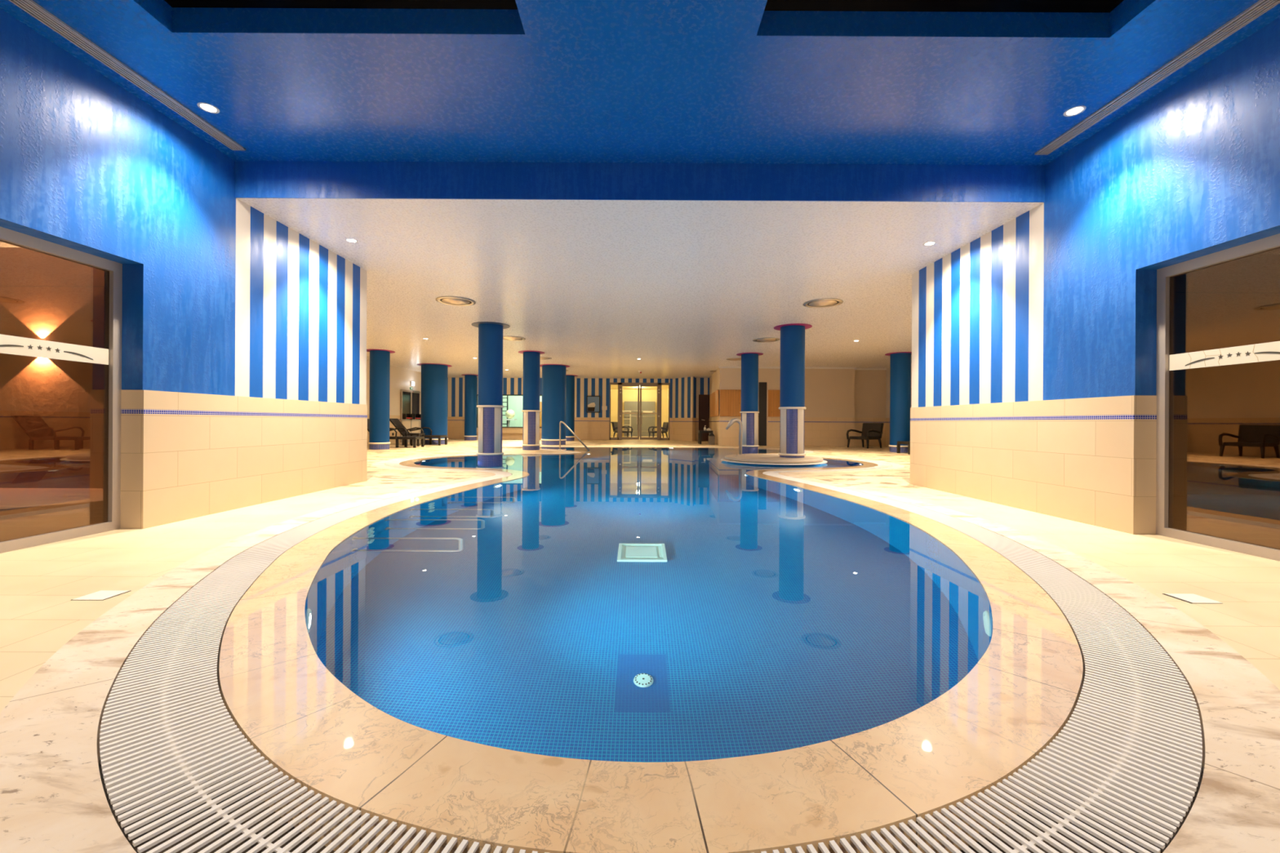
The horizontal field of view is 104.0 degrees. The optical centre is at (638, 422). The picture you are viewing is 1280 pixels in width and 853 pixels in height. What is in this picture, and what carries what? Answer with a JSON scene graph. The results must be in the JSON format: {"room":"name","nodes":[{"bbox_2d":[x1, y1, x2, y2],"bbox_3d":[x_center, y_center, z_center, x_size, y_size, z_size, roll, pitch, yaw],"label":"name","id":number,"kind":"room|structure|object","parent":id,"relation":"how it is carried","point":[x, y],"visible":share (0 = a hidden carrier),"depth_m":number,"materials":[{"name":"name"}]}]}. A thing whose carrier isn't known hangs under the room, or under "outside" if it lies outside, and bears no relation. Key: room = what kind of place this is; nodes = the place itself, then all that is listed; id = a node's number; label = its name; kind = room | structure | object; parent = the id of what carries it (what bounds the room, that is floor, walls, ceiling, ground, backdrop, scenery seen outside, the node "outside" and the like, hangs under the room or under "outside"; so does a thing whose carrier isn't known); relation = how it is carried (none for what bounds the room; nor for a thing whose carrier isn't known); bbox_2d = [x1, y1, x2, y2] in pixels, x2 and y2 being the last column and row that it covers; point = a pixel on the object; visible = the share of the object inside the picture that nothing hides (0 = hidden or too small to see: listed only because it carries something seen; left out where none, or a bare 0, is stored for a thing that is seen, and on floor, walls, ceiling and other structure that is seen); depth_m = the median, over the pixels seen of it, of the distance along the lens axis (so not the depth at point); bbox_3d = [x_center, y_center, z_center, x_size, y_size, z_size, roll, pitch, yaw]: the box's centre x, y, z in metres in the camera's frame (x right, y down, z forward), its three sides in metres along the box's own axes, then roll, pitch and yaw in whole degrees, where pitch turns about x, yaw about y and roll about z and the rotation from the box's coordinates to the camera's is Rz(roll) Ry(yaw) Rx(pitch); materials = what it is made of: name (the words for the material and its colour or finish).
{"room":"indoor swimming pool","nodes":[
{"label":"indoor swimming pool","id":0,"kind":"room"},
{"bbox_2d":[0,247,104,488],"bbox_3d":[-8.079,-1.085,6.300,7.830,3.820,0.200,0,0,0],"label":"wall","id":1,"kind":"structure","parent":0,"point":[51,411],"depth_m":6.20,"materials":[{"name":"glass"}]},
{"bbox_2d":[0,8,367,528],"bbox_3d":[-4.010,-0.837,1.753,0.312,3.330,10.706,0,0,0],"label":"wall","id":2,"kind":"structure","parent":0,"point":[244,335],"depth_m":4.29,"materials":[{"name":"blue paint"}]},
{"bbox_2d":[0,226,122,553],"bbox_3d":[-4.069,-0.205,1.500,0.070,2.065,4.800,0,0,0],"label":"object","id":3,"kind":"structure","parent":2,"relation":"in","point":[110,356],"depth_m":3.81,"materials":[{"name":"grey metal"}]},
{"bbox_2d":[447,377,670,439],"bbox_3d":[-3.996,-0.662,24.294,11.000,2.980,0.212,0,0,0],"label":"wall","id":4,"kind":"structure","parent":0,"point":[588,425],"depth_m":24.20,"materials":[{"name":"paint"}]},
{"bbox_2d":[476,394,542,427],"bbox_3d":[-6.152,-0.549,24.240,3.410,1.610,0.100,0,0,0],"label":"window","id":5,"kind":"structure","parent":4,"relation":"in","point":[477,394],"depth_m":24.19,"materials":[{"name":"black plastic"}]},
{"bbox_2d":[476,428,542,433],"bbox_3d":[-6.157,0.416,24.114,3.610,0.200,0.148,0,0,0],"label":"ledge","id":6,"kind":"object","parent":4,"relation":"attached to","point":[504,431],"visible":0.29,"depth_m":24.04,"materials":[{"name":"beige tile"}]},
{"bbox_2d":[586,395,599,413],"bbox_3d":[-2.195,-0.887,24.175,0.660,0.810,0.040,0,0,0],"label":"framed picture","id":7,"kind":"object","parent":4,"relation":"attached to","point":[593,402],"visible":1,"depth_m":24.17,"materials":[{"name":"black plastic"}]},
{"bbox_2d":[587,407,595,411],"bbox_3d":[-2.292,-0.643,24.174,0.350,0.200,0.003,0,0,0],"label":"basket","id":8,"kind":"object","parent":7,"relation":"on","point":[589,409],"depth_m":24.17,"materials":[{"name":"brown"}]},
{"bbox_2d":[601,405,607,409],"bbox_3d":[-1.656,-0.704,24.185,0.240,0.190,0.028,0,0,0],"label":"switch panel","id":9,"kind":"object","parent":4,"relation":"attached to","point":[603,407],"visible":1,"depth_m":24.18,"materials":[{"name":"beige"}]},
{"bbox_2d":[608,382,670,439],"bbox_3d":[0.043,-0.540,24.232,2.920,2.780,0.176,0,0,0],"label":"door","id":10,"kind":"structure","parent":4,"relation":"in","point":[620,385],"depth_m":24.20,"materials":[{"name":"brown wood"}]},
{"bbox_2d":[366,360,911,446],"bbox_3d":[-0.447,-0.642,19.000,20.300,2.980,24.200,0,0,0],"label":"wall","id":11,"kind":"structure","parent":0,"point":[837,402],"depth_m":18.90,"materials":[{"name":"beige paint"}]},
{"bbox_2d":[400,389,420,442],"bbox_3d":[-9.404,-0.267,20.750,0.160,2.130,1.700,0,0,0],"label":"door","id":12,"kind":"structure","parent":11,"relation":"in","point":[410,400],"depth_m":20.68,"materials":[{"name":"beige wood"}]},
{"bbox_2d":[539,401,542,426],"bbox_3d":[-5.749,-0.192,28.935,1.000,2.020,0.100,0,0,0],"label":"door","id":13,"kind":"structure","parent":11,"relation":"in","point":[540,402],"depth_m":28.93,"materials":[{"name":"orange wood"}]},
{"bbox_2d":[710,389,718,417],"bbox_3d":[3.101,-0.748,20.599,0.039,0.990,3.400,0,0,3],"label":"panel","id":14,"kind":"object","parent":11,"relation":"attached to","point":[714,396],"visible":1,"depth_m":20.12,"materials":[{"name":"orange wood"}]},
{"bbox_2d":[720,389,741,416],"bbox_3d":[3.794,-0.734,18.877,1.460,1.010,0.045,0,0,0],"label":"panel","id":15,"kind":"object","parent":11,"relation":"attached to","point":[730,399],"visible":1,"depth_m":18.86,"materials":[{"name":"orange wood"}]},
{"bbox_2d":[757,381,768,445],"bbox_3d":[4.677,-0.344,18.872,0.390,2.440,0.030,0,0,0],"label":"door","id":16,"kind":"structure","parent":11,"relation":"in","point":[762,434],"depth_m":18.88,"materials":[{"name":"black"}]},
{"bbox_2d":[768,390,780,417],"bbox_3d":[5.309,-0.726,18.877,0.890,1.010,0.045,0,0,0],"label":"panel","id":17,"kind":"object","parent":11,"relation":"attached to","point":[773,395],"visible":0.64,"depth_m":18.86,"materials":[{"name":"orange wood"}]},
{"bbox_2d":[718,366,886,369],"bbox_3d":[6.261,-2.065,19.045,6.500,0.059,0.390,0,0,0],"label":"crown molding","id":18,"kind":"structure","parent":11,"relation":"attached to","point":[773,367],"depth_m":18.85,"materials":[{"name":"white paint"}]},
{"bbox_2d":[610,384,668,389],"bbox_3d":[-0.064,-2.075,27.725,3.850,0.050,6.550,0,0,0],"label":"ceiling","id":19,"kind":"structure","parent":0,"point":[612,386],"depth_m":29.13,"materials":[{"name":"beige"}]},
{"bbox_2d":[610,435,668,439],"bbox_3d":[-0.080,0.860,27.675,3.850,0.020,6.650,0,0,0],"label":"floor","id":20,"kind":"structure","parent":0,"point":[611,436],"depth_m":29.29,"materials":[{"name":"beige tile"}]},
{"bbox_2d":[611,422,632,437],"bbox_3d":[-0.897,0.407,27.009,0.981,0.884,0.872,0,0,14],"label":"wicker armchair","id":21,"kind":"object","parent":20,"relation":"on","point":[615,424],"visible":0.77,"depth_m":26.75,"materials":[{"name":"brown wicker"}]},
{"bbox_2d":[622,410,631,436],"bbox_3d":[-0.785,0.066,29.700,0.630,1.560,0.400,0,0,0],"label":"towel rack","id":22,"kind":"object","parent":20,"relation":"on","point":[622,411],"visible":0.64,"depth_m":29.65,"materials":[{"name":"white metal"}]},
{"bbox_2d":[623,401,655,436],"bbox_3d":[0.051,-0.225,30.795,1.900,2.150,0.150,0,0,0],"label":"wall","id":23,"kind":"structure","parent":20,"relation":"on","point":[648,420],"depth_m":30.75,"materials":[{"name":"grey"}]},
{"bbox_2d":[648,422,668,437],"bbox_3d":[1.083,0.418,27.009,0.981,0.884,0.872,0,0,-14],"label":"wicker armchair","id":24,"kind":"object","parent":20,"relation":"on","point":[665,424],"visible":0.8,"depth_m":26.75,"materials":[{"name":"brown wicker"}]},
{"bbox_2d":[0,0,1279,164],"bbox_3d":[0.014,-2.560,0.670,8.400,0.160,8.540,0,0,0],"label":"ceiling","id":25,"kind":"structure","parent":0,"point":[540,81],"depth_m":3.56,"materials":[{"name":"blue paint"}]},
{"bbox_2d":[8,0,245,150],"bbox_3d":[-3.646,-2.492,0.782,0.120,0.016,7.565,0,0,0],"label":"ceiling vent","id":26,"kind":"object","parent":25,"relation":"in","point":[30,6],"visible":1,"depth_m":3.50,"materials":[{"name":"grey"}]},
{"bbox_2d":[196,102,219,113],"bbox_3d":[-3.416,-2.497,3.970,0.138,0.004,0.138,0,0,0],"label":"recessed light","id":27,"kind":"object","parent":25,"relation":"in","point":[202,105],"visible":1,"depth_m":3.97,"materials":[{"name":"white plastic"}]},
{"bbox_2d":[164,0,517,9],"bbox_3d":[-1.855,-2.791,1.500,2.460,0.279,3.600,0,0,0],"label":"skylight","id":28,"kind":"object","parent":25,"relation":"attached to","point":[365,4],"depth_m":3.20,"materials":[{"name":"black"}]},
{"bbox_2d":[235,160,1044,202],"bbox_3d":[0.013,-2.305,4.784,7.840,0.350,0.012,0,0,0],"label":"beam","id":29,"kind":"structure","parent":25,"relation":"attached to","point":[253,179],"depth_m":4.78,"materials":[{"name":"blue paint"}]},
{"bbox_2d":[764,0,1124,13],"bbox_3d":[1.885,-2.770,1.500,2.460,0.279,3.600,0,0,0],"label":"skylight","id":30,"kind":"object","parent":25,"relation":"attached to","point":[958,6],"depth_m":3.20,"materials":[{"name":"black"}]},
{"bbox_2d":[1062,105,1086,116],"bbox_3d":[3.444,-2.459,3.950,0.138,0.004,0.138,0,0,0],"label":"recessed light","id":31,"kind":"object","parent":25,"relation":"in","point":[1077,110],"visible":1,"depth_m":3.95,"materials":[{"name":"white plastic"}]},
{"bbox_2d":[1034,0,1279,155],"bbox_3d":[3.674,-2.452,0.782,0.120,0.016,7.565,0,0,0],"label":"ceiling vent","id":32,"kind":"object","parent":25,"relation":"in","point":[1259,8],"visible":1,"depth_m":3.46,"materials":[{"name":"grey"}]},
{"bbox_2d":[0,198,1279,378],"bbox_3d":[0.012,-2.140,14.645,19.600,0.020,19.710,0,0,0],"label":"ceiling","id":33,"kind":"structure","parent":0,"point":[598,287],"depth_m":7.12,"materials":[{"name":"white paint"}]},
{"bbox_2d":[344,238,358,243],"bbox_3d":[-3.388,-2.147,5.900,0.138,0.004,0.138,0,0,0],"label":"recessed light","id":34,"kind":"object","parent":33,"relation":"in","point":[350,240],"visible":1,"depth_m":5.89,"materials":[{"name":"white plastic"}]},
{"bbox_2d":[435,296,475,306],"bbox_3d":[-3.228,-2.120,8.830,0.670,0.055,0.670,0,0,0],"label":"ceiling vent","id":35,"kind":"object","parent":33,"relation":"in","point":[450,300],"visible":1,"depth_m":8.75,"materials":[{"name":"grey metal"}]},
{"bbox_2d":[502,336,525,341],"bbox_3d":[-3.228,-2.120,12.750,0.670,0.055,0.670,0,0,0],"label":"ceiling vent","id":36,"kind":"object","parent":33,"relation":"in","point":[504,338],"visible":0.94,"depth_m":12.66,"materials":[{"name":"grey metal"}]},
{"bbox_2d":[540,356,551,359],"bbox_3d":[-3.228,-2.120,16.620,0.670,0.055,0.670,0,0,0],"label":"ceiling vent","id":37,"kind":"object","parent":33,"relation":"in","point":[541,357],"visible":0.57,"depth_m":16.52,"materials":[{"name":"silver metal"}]},
{"bbox_2d":[726,357,741,360],"bbox_3d":[3.252,-2.085,16.620,0.670,0.055,0.670,0,0,0],"label":"ceiling vent","id":38,"kind":"object","parent":33,"relation":"in","point":[734,358],"visible":0.8,"depth_m":16.51,"materials":[{"name":"grey metal"}]},
{"bbox_2d":[752,337,779,342],"bbox_3d":[3.252,-2.085,12.750,0.670,0.055,0.670,0,0,0],"label":"ceiling vent","id":39,"kind":"object","parent":33,"relation":"in","point":[759,340],"visible":1,"depth_m":12.66,"materials":[{"name":"grey metal"}]},
{"bbox_2d":[803,298,843,307],"bbox_3d":[3.252,-2.085,8.830,0.670,0.055,0.670,0,0,0],"label":"ceiling vent","id":40,"kind":"object","parent":33,"relation":"in","point":[820,303],"visible":1,"depth_m":8.75,"materials":[{"name":"grey metal"}]},
{"bbox_2d":[923,241,936,245],"bbox_3d":[3.432,-2.109,5.900,0.138,0.004,0.138,0,0,0],"label":"recessed light","id":41,"kind":"object","parent":33,"relation":"in","point":[930,243],"visible":1,"depth_m":5.89,"materials":[{"name":"white plastic"}]},
{"bbox_2d":[0,439,1279,713],"bbox_3d":[-0.005,0.850,10.350,19.200,0.001,27.900,0,0,0],"label":"floor","id":42,"kind":"structure","parent":0,"point":[39,615],"depth_m":3.12,"materials":[{"name":"beige tile"}]},
{"bbox_2d":[71,590,129,600],"bbox_3d":[-2.595,0.834,2.416,0.152,0.004,0.132,0,0,0],"label":"lid","id":43,"kind":"object","parent":42,"relation":"on","point":[101,595],"visible":1,"depth_m":2.40,"materials":[{"name":"white"}]},
{"bbox_2d":[366,349,395,449],"bbox_3d":[-7.876,-0.683,15.200,0.840,2.979,0.840,0,0,0],"label":"round column","id":44,"kind":"structure","parent":42,"relation":"on","point":[380,359],"depth_m":14.97,"materials":[{"name":"blue paint"}]},
{"bbox_2d":[367,418,424,448],"bbox_3d":[-8.092,0.345,16.350,1.880,0.920,0.772,0,0,0],"label":"lounger","id":45,"kind":"object","parent":42,"relation":"on","point":[406,437],"visible":0.54,"depth_m":16.06,"materials":[{"name":"brown wicker"}]},
{"bbox_2d":[404,433,424,446],"bbox_3d":[-7.723,0.588,17.250,0.480,0.440,0.480,0,0,0],"label":"side table","id":46,"kind":"object","parent":42,"relation":"on","point":[411,434],"visible":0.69,"depth_m":17.06,"materials":[{"name":"wicker"}]},
{"bbox_2d":[389,418,447,445],"bbox_3d":[-7.972,0.331,18.050,1.880,0.950,0.772,0,0,0],"label":"lounger","id":47,"kind":"object","parent":42,"relation":"on","point":[396,422],"visible":0.78,"depth_m":17.84,"materials":[{"name":"brown wicker"}]},
{"bbox_2d":[417,363,452,444],"bbox_3d":[-7.746,-0.682,18.950,1.230,2.979,1.230,0,0,0],"label":"round column","id":48,"kind":"structure","parent":42,"relation":"on","point":[434,376],"depth_m":18.55,"materials":[{"name":"blue paint"}]},
{"bbox_2d":[461,374,478,440],"bbox_3d":[-7.696,-0.682,22.900,0.820,2.979,0.820,0,0,0],"label":"round column","id":49,"kind":"structure","parent":42,"relation":"on","point":[470,380],"depth_m":22.68,"materials":[{"name":"blue paint"}]},
{"bbox_2d":[518,350,545,450],"bbox_3d":[-3.286,-0.658,15.300,0.800,2.979,0.800,0,0,0],"label":"round column","id":50,"kind":"structure","parent":42,"relation":"on","point":[531,359],"depth_m":15.08,"materials":[{"name":"blue paint"}]},
{"bbox_2d":[540,364,569,444],"bbox_3d":[-3.216,-0.657,18.950,1.190,2.979,1.190,0,0,0],"label":"round column","id":51,"kind":"structure","parent":42,"relation":"on","point":[553,375],"depth_m":18.55,"materials":[{"name":"blue paint"}]},
{"bbox_2d":[565,374,577,440],"bbox_3d":[-3.196,-0.657,22.850,0.810,2.979,0.810,0,0,0],"label":"round column","id":52,"kind":"structure","parent":42,"relation":"on","point":[570,379],"depth_m":22.61,"materials":[{"name":"blue paint"}]},
{"bbox_2d":[0,445,1279,852],"bbox_3d":[0.058,0.915,9.202,11.270,0.130,17.528,0,0,0],"label":"stone border","id":53,"kind":"object","parent":42,"relation":"on","point":[53,799],"visible":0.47,"depth_m":1.44,"materials":[{"name":"stone"}]},
{"bbox_2d":[98,576,1203,852],"bbox_3d":[0.037,0.970,9.208,10.646,0.001,16.985,0,0,0],"label":"channel","id":54,"kind":"object","parent":53,"relation":"attached to","point":[113,811],"depth_m":1.21,"materials":[{"name":"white plastic"}]},
{"bbox_2d":[99,446,1202,852],"bbox_3d":[0.058,0.855,9.202,10.816,0.010,17.073,0,0,0],"label":"drain grating","id":55,"kind":"object","parent":53,"relation":"in","point":[165,705],"visible":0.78,"depth_m":1.31,"materials":[{"name":"white plastic"}]},
{"bbox_2d":[697,430,712,444],"bbox_3d":[2.697,0.595,20.200,0.540,0.540,0.440,0,0,0],"label":"table","id":56,"kind":"object","parent":42,"relation":"on","point":[700,432],"visible":0.63,"depth_m":19.98,"materials":[{"name":"black wood"}]},
{"bbox_2d":[708,432,715,444],"bbox_3d":[2.846,0.636,19.550,0.230,0.460,0.230,0,0,0],"label":"waste bin","id":57,"kind":"object","parent":42,"relation":"on","point":[711,437],"visible":1,"depth_m":19.44,"materials":[{"name":"grey plastic"}]},
{"bbox_2d":[846,422,884,448],"bbox_3d":[8.059,0.456,17.768,0.981,0.884,0.872,0,0,-31],"label":"wicker armchair","id":58,"kind":"object","parent":42,"relation":"on","point":[870,431],"visible":1,"depth_m":17.80,"materials":[{"name":"brown wicker"}]},
{"bbox_2d":[884,351,911,452],"bbox_3d":[7.923,-0.596,15.150,0.850,2.979,0.850,0,0,0],"label":"round column","id":59,"kind":"structure","parent":42,"relation":"on","point":[900,362],"depth_m":14.92,"materials":[{"name":"blue paint"}]},
{"bbox_2d":[897,440,910,454],"bbox_3d":[8.488,0.422,14.300,1.880,0.950,0.772,0,0,0],"label":"lounger","id":60,"kind":"object","parent":42,"relation":"on","point":[899,442],"visible":0.18,"depth_m":14.38,"materials":[{"name":"brown wicker"}]},
{"bbox_2d":[1162,593,1222,604],"bbox_3d":[2.715,0.863,2.455,0.152,0.004,0.132,0,0,0],"label":"lid","id":61,"kind":"object","parent":42,"relation":"on","point":[1188,597],"visible":1,"depth_m":2.44,"materials":[{"name":"white"}]},
{"bbox_2d":[669,376,694,441],"bbox_3d":[2.006,-0.629,23.732,0.254,2.980,1.751,0,0,-37],"label":"wall","id":62,"kind":"structure","parent":0,"point":[682,415],"depth_m":23.56,"materials":[{"name":"paint"}]},
{"bbox_2d":[694,377,709,440],"bbox_3d":[3.049,-0.623,23.619,1.150,2.980,0.162,0,0,0],"label":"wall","id":63,"kind":"structure","parent":0,"point":[701,384],"depth_m":23.55,"materials":[{"name":"paint"}]},
{"bbox_2d":[698,394,709,440],"bbox_3d":[3.071,-0.223,23.483,0.500,2.180,0.134,0,0,0],"label":"door","id":64,"kind":"structure","parent":63,"relation":"attached to","point":[704,399],"depth_m":23.49,"materials":[{"name":"brown wood"}]},
{"bbox_2d":[910,17,1279,534],"bbox_3d":[4.018,-0.793,1.753,0.312,3.330,10.706,0,0,0],"label":"wall","id":65,"kind":"structure","parent":0,"point":[1034,339],"depth_m":4.29,"materials":[{"name":"blue paint"}]},
{"bbox_2d":[1155,233,1279,561],"bbox_3d":[4.071,-0.160,1.500,0.070,2.065,4.800,0,0,0],"label":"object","id":66,"kind":"structure","parent":65,"relation":"in","point":[1167,362],"depth_m":3.81,"materials":[{"name":"grey metal"}]},
{"bbox_2d":[1173,253,1279,494],"bbox_3d":[8.091,-0.996,6.300,7.830,3.820,0.200,0,0,0],"label":"window glass","id":67,"kind":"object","parent":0,"point":[1227,417],"depth_m":6.20,"materials":[{"name":"glass"}]},
{"bbox_3d":[-6.355,0.825,26.700,8.500,0.020,4.600,0,0,0],"label":"floor","id":68,"kind":"structure","parent":0,"visible":0},
{"bbox_2d":[502,395,508,426],"bbox_3d":[-7.538,-0.342,27.630,0.620,2.300,0.060,0,0,0],"label":"ladder rack","id":69,"kind":"object","parent":68,"relation":"on","point":[507,397],"visible":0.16,"depth_m":27.61,"materials":[{"name":"black metal"}]},
{"bbox_2d":[502,418,516,426],"bbox_3d":[-7.052,0.315,27.200,0.800,1.028,0.600,0,0,0],"label":"stand","id":70,"kind":"object","parent":68,"relation":"on","point":[508,420],"visible":0.4,"depth_m":26.90,"materials":[{"name":"white plastic"}]},
{"bbox_2d":[505,409,515,418],"bbox_3d":[-6.998,-0.459,27.200,0.500,0.500,0.500,0,0,0],"label":"exercise ball","id":71,"kind":"object","parent":70,"relation":"on","point":[509,414],"visible":1,"depth_m":27.03,"materials":[{"name":"white plastic"}]},
{"bbox_3d":[0.035,1.448,9.208,9.576,1.145,15.915,0,0,0],"label":"basin","id":72,"kind":"object","parent":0,"visible":0},
{"bbox_2d":[471,321,510,461],"bbox_3d":[-3.280,-0.073,11.050,0.814,4.147,0.814,0,0,0],"label":"round column","id":73,"kind":"structure","parent":72,"relation":"on","point":[490,406],"depth_m":10.82,"materials":[{"name":"blue paint"}]},
{"bbox_2d":[304,447,992,762],"bbox_3d":[0.038,0.856,9.208,9.576,0.001,15.915,0,0,0],"label":"pool water","id":74,"kind":"object","parent":72,"relation":"in","point":[612,604],"visible":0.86,"depth_m":2.27,"materials":[{"name":"blue liquid"}]},
{"bbox_2d":[218,446,1083,852],"bbox_3d":[0.058,0.915,9.202,10.290,0.130,16.547,0,0,0],"label":"pool coping","id":75,"kind":"object","parent":72,"relation":"attached to","point":[1027,685],"visible":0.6,"depth_m":1.26,"materials":[{"name":"stone"}]},
{"bbox_2d":[558,421,590,450],"bbox_3d":[-1.938,0.456,15.336,1.076,0.996,0.099,0,0,7],"label":"pool handrail","id":76,"kind":"object","parent":75,"relation":"attached to","point":[566,425],"visible":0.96,"depth_m":15.35,"materials":[{"name":"grey metal"}]},
{"bbox_2d":[736,352,763,451],"bbox_3d":[3.420,-0.037,15.450,0.814,4.147,0.814,0,0,0],"label":"round column","id":77,"kind":"structure","parent":72,"relation":"on","point":[749,411],"depth_m":15.22,"materials":[{"name":"blue paint"}]},
{"bbox_2d":[720,453,827,466],"bbox_3d":[2.972,1.398,11.100,2.270,1.273,2.270,0,0,0],"label":"platform","id":78,"kind":"object","parent":72,"relation":"on","point":[748,459],"visible":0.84,"depth_m":10.39,"materials":[{"name":"beige stone"}]},
{"bbox_2d":[725,417,745,455],"bbox_3d":[2.238,0.326,11.620,0.440,0.862,0.180,0,0,0],"label":"spout","id":79,"kind":"object","parent":78,"relation":"on","point":[731,421],"visible":1,"depth_m":11.59,"materials":[{"name":"grey metal"}]},
{"bbox_2d":[773,323,812,457],"bbox_3d":[3.394,-0.674,11.050,0.814,2.872,0.814,0,0,0],"label":"round column","id":80,"kind":"structure","parent":78,"relation":"on","point":[792,407],"depth_m":10.82,"materials":[{"name":"blue paint"}]},
{"label":"outside","id":81,"kind":"structure","parent":0,"visible":0},
{"bbox_2d":[0,488,102,541],"bbox_3d":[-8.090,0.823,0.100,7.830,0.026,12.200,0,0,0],"label":"window glass","id":82,"kind":"object","parent":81,"point":[24,512],"depth_m":4.72,"materials":[{"name":"clear glass"}]},
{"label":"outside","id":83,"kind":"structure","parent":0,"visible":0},
{"bbox_2d":[1173,494,1279,548],"bbox_3d":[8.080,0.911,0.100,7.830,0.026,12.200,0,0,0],"label":"window glass","id":84,"kind":"object","parent":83,"point":[1249,518],"depth_m":4.72,"materials":[{"name":"clear glass"}]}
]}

